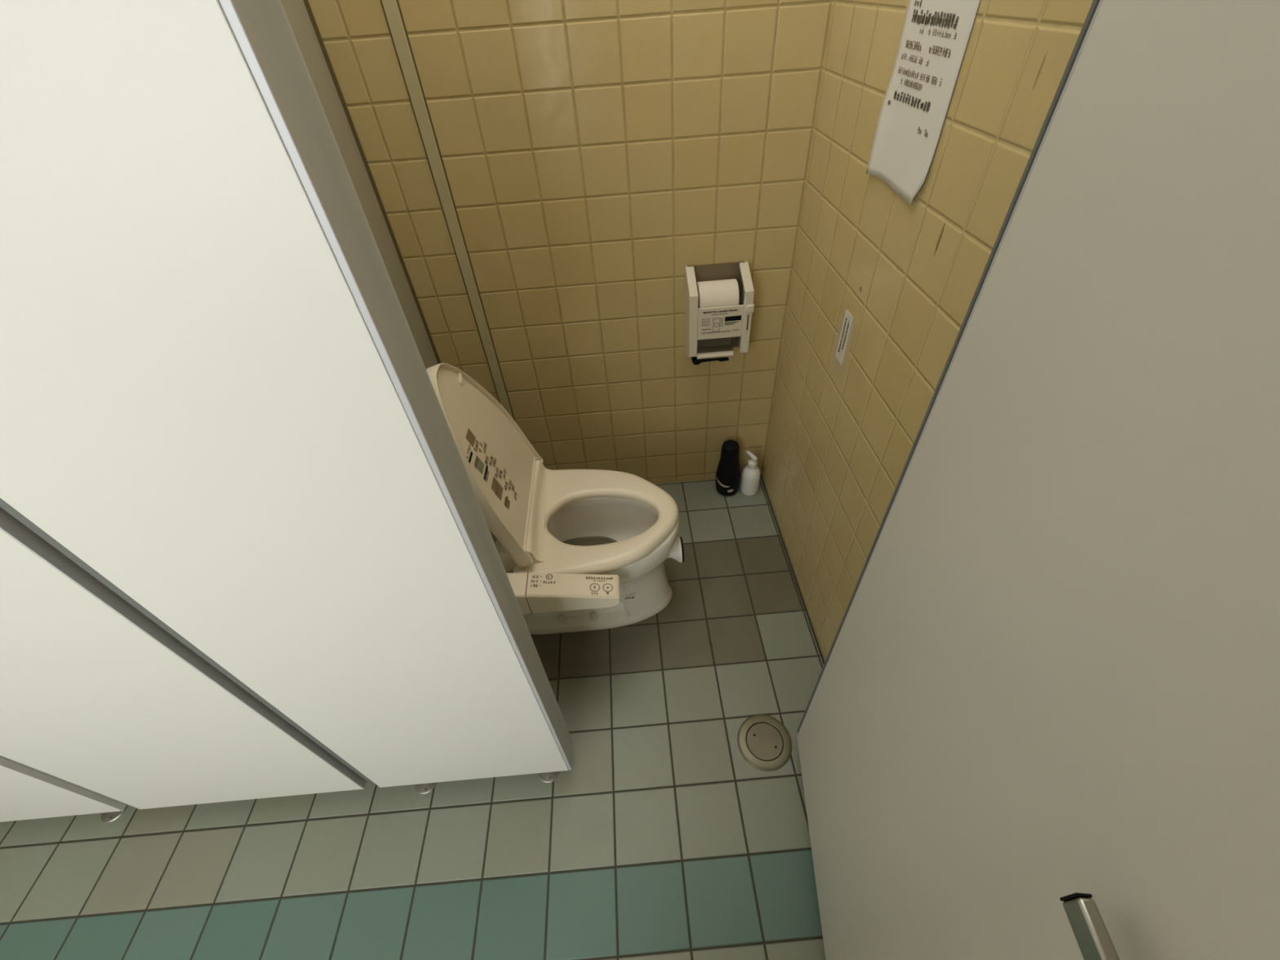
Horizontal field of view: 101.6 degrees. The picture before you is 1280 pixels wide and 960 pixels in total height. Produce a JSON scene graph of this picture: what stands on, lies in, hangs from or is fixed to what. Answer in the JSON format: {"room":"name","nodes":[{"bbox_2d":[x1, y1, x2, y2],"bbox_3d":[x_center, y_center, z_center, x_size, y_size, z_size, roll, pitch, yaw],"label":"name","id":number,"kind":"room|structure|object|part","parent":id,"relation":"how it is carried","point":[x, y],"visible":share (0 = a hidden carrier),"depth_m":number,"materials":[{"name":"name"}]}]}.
{"room":"public restroom","nodes":[
{"label":"public restroom","id":0,"kind":"room"},
{"bbox_2d":[0,475,825,959],"bbox_3d":[-1.516,1.218,1.001,4.400,0.100,3.150,-5,44,-1],"label":"floor","id":1,"kind":"structure","parent":0,"point":[660,841],"depth_m":1.23,"materials":[{"name":"grey tile"}]},
{"bbox_2d":[0,756,128,822],"bbox_3d":[-1.618,0.135,0.614,0.696,2.000,0.057,-5,44,-1],"label":"partition panel","id":2,"kind":"object","parent":1,"relation":"on","point":[26,793],"visible":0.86,"depth_m":1.18,"materials":[{"name":"white laminate"}]},
{"bbox_2d":[0,506,366,809],"bbox_3d":[-0.996,0.065,0.601,0.545,1.950,0.096,-5,44,-1],"label":"door","id":3,"kind":"structure","parent":2,"relation":"attached to","point":[96,696],"depth_m":0.91,"materials":[{"name":"white laminate"}]},
{"bbox_3d":[-1.266,0.088,0.599,0.004,1.950,0.035,-5,44,-1],"label":"edge trim","id":4,"kind":"part","parent":3,"relation":"part of","materials":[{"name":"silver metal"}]},
{"bbox_2d":[0,0,573,794],"bbox_3d":[-0.467,0.027,0.634,0.500,2.000,0.083,-5,44,-1],"label":"partition panel","id":5,"kind":"object","parent":1,"relation":"on","point":[220,403],"visible":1,"depth_m":0.50,"materials":[{"name":"white laminate"}]},
{"bbox_2d":[280,0,440,368],"bbox_3d":[-0.630,-0.305,0.988,0.057,2.000,0.974,-5,44,-1],"label":"wall","id":6,"kind":"structure","parent":1,"relation":"on","point":[300,15],"depth_m":1.19,"materials":[{"name":"beige tile"}]},
{"bbox_2d":[426,363,684,635],"bbox_3d":[-0.227,0.097,1.353,0.684,0.872,0.465,-5,44,-1],"label":"toilet","id":7,"kind":"object","parent":1,"relation":"on","point":[579,550],"visible":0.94,"depth_m":1.32,"materials":[{"name":"white ceramic"}]},
{"bbox_2d":[466,428,475,447],"bbox_3d":[-0.372,-0.093,1.151,0.008,0.029,0.034,-5,44,-1],"label":"picture","id":8,"kind":"object","parent":7,"relation":"attached to","point":[470,433],"depth_m":1.15,"materials":[{"name":"brown"}]},
{"bbox_2d":[474,455,484,474],"bbox_3d":[-0.354,-0.034,1.153,0.009,0.031,0.032,-5,44,-1],"label":"picture","id":9,"kind":"object","parent":7,"relation":"attached to","point":[478,460],"depth_m":1.15,"materials":[{"name":"grey"}]},
{"bbox_3d":[-0.362,-0.073,1.236,0.163,0.450,0.378,-5,44,-1],"label":"lid","id":10,"kind":"part","parent":7,"relation":"part of","materials":[{"name":"beige plastic"}]},
{"bbox_2d":[491,476,502,500],"bbox_3d":[-0.329,0.019,1.204,0.012,0.042,0.040,-5,44,-1],"label":"picture","id":11,"kind":"object","parent":7,"relation":"attached to","point":[496,484],"depth_m":1.20,"materials":[{"name":"brown"}]},
{"bbox_2d":[504,496,510,510],"bbox_3d":[-0.313,0.054,1.232,0.006,0.021,0.026,-5,44,-1],"label":"picture","id":12,"kind":"object","parent":7,"relation":"attached to","point":[507,499],"depth_m":1.23,"materials":[{"name":"brown"}]},
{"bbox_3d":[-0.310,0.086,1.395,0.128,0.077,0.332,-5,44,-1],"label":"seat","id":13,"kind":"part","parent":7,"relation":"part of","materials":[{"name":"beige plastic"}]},
{"bbox_3d":[-0.202,0.261,1.238,0.308,0.094,0.068,-5,44,-1],"label":"control arm","id":14,"kind":"part","parent":7,"relation":"part of","materials":[{"name":"beige plastic"}]},
{"bbox_3d":[-0.138,0.249,1.546,0.511,0.377,0.345,-5,44,-1],"label":"bowl","id":15,"kind":"part","parent":7,"relation":"part of","materials":[{"name":"white ceramic"}]},
{"bbox_3d":[-0.111,0.097,1.402,0.431,0.030,0.395,-5,44,-1],"label":"seat","id":16,"kind":"part","parent":7,"relation":"part of","materials":[{"name":"beige plastic"}]},
{"bbox_2d":[715,440,740,496],"bbox_3d":[0.327,-0.047,1.920,0.091,0.229,0.092,-5,44,-1],"label":"bottle","id":17,"kind":"object","parent":1,"relation":"on","point":[728,471],"visible":1,"depth_m":1.89,"materials":[{"name":"black plastic"}]},
{"bbox_2d":[740,450,759,495],"bbox_3d":[0.410,-0.027,1.926,0.067,0.182,0.067,-5,44,-1],"label":"pump bottle","id":18,"kind":"object","parent":1,"relation":"on","point":[750,477],"visible":1,"depth_m":1.91,"materials":[{"name":"white plastic"}]},
{"bbox_2d":[737,714,791,771],"bbox_3d":[0.320,0.672,1.342,0.138,0.006,0.138,-5,44,-1],"label":"drain cover","id":19,"kind":"object","parent":1,"relation":"on","point":[762,748],"visible":1,"depth_m":1.34,"materials":[{"name":"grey metal"}]},
{"bbox_2d":[307,0,831,484],"bbox_3d":[-1.737,-0.747,1.207,4.300,2.450,0.100,-5,44,-1],"label":"wall","id":20,"kind":"structure","parent":0,"point":[593,153],"depth_m":1.30,"materials":[{"name":"beige tile"}]},
{"bbox_2d":[380,0,515,422],"bbox_3d":[-0.491,-0.817,1.181,0.036,2.450,0.006,-5,44,-1],"label":"pipe","id":21,"kind":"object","parent":20,"relation":"attached to","point":[392,11],"depth_m":1.26,"materials":[{"name":"metal"}]},
{"bbox_2d":[684,260,754,364],"bbox_3d":[0.224,-0.470,1.506,0.178,0.271,0.114,-5,44,-1],"label":"dispenser","id":22,"kind":"object","parent":20,"relation":"attached to","point":[712,333],"visible":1,"depth_m":1.47,"materials":[{"name":"beige plastic"}]},
{"bbox_3d":[0.146,-0.475,1.488,0.024,0.228,0.095,-5,44,-1],"label":"post","id":23,"kind":"part","parent":22,"relation":"part of","materials":[{"name":"beige plastic"}]},
{"bbox_3d":[0.219,-0.507,1.545,0.162,0.264,0.006,-5,44,-1],"label":"plate","id":24,"kind":"part","parent":22,"relation":"part of","materials":[{"name":"brown plastic"}]},
{"bbox_2d":[696,279,739,308],"bbox_3d":[0.216,-0.512,1.470,0.109,0.093,0.093,-5,44,-1],"label":"toilet paper roll","id":25,"kind":"object","parent":22,"relation":"in","point":[717,293],"visible":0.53,"depth_m":1.43,"materials":[{"name":"beige paper"}]},
{"bbox_3d":[0.225,-0.442,1.467,0.126,0.094,0.006,-5,44,-1],"label":"label plate","id":26,"kind":"part","parent":22,"relation":"part of","materials":[{"name":"beige plastic"}]},
{"bbox_3d":[0.296,-0.488,1.490,0.025,0.228,0.095,-5,44,-1],"label":"post","id":27,"kind":"part","parent":22,"relation":"part of","materials":[{"name":"beige plastic"}]},
{"bbox_2d":[761,0,1093,662],"bbox_3d":[0.556,0.122,0.133,0.100,2.450,3.150,-5,44,-1],"label":"wall","id":28,"kind":"structure","parent":0,"point":[908,276],"depth_m":1.01,"materials":[{"name":"beige tile"}]},
{"bbox_2d":[831,307,855,379],"bbox_3d":[0.458,-0.308,1.181,0.002,0.146,0.074,-5,44,-1],"label":"sticker","id":29,"kind":"object","parent":28,"relation":"attached to","point":[846,327],"visible":1,"depth_m":1.18,"materials":[{"name":"beige paper"}]},
{"bbox_2d":[866,0,980,204],"bbox_3d":[0.430,-0.616,0.811,0.009,0.298,0.206,-5,44,-1],"label":"paper notice","id":30,"kind":"object","parent":28,"relation":"attached to","point":[935,36],"visible":1,"depth_m":0.81,"materials":[{"name":"white paper"}]},
{"bbox_2d":[797,0,1100,732],"bbox_3d":[0.413,-0.059,0.618,0.142,1.950,0.044,-5,44,-1],"label":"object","id":31,"kind":"object","parent":28,"relation":"attached to","point":[1094,6],"visible":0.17,"depth_m":0.50,"materials":[{"name":"grey metal"}]},
{"bbox_2d":[796,0,1279,959],"bbox_3d":[0.334,0.131,0.428,0.096,1.950,0.545,1,44,5],"label":"door","id":32,"kind":"structure","parent":31,"relation":"attached to","point":[1041,721],"depth_m":0.35,"materials":[{"name":"white laminate"}]},
{"bbox_3d":[0.355,-0.058,0.621,0.035,1.950,0.003,1,44,5],"label":"edge trim","id":33,"kind":"part","parent":32,"relation":"part of","materials":[{"name":"silver metal"}]}
]}

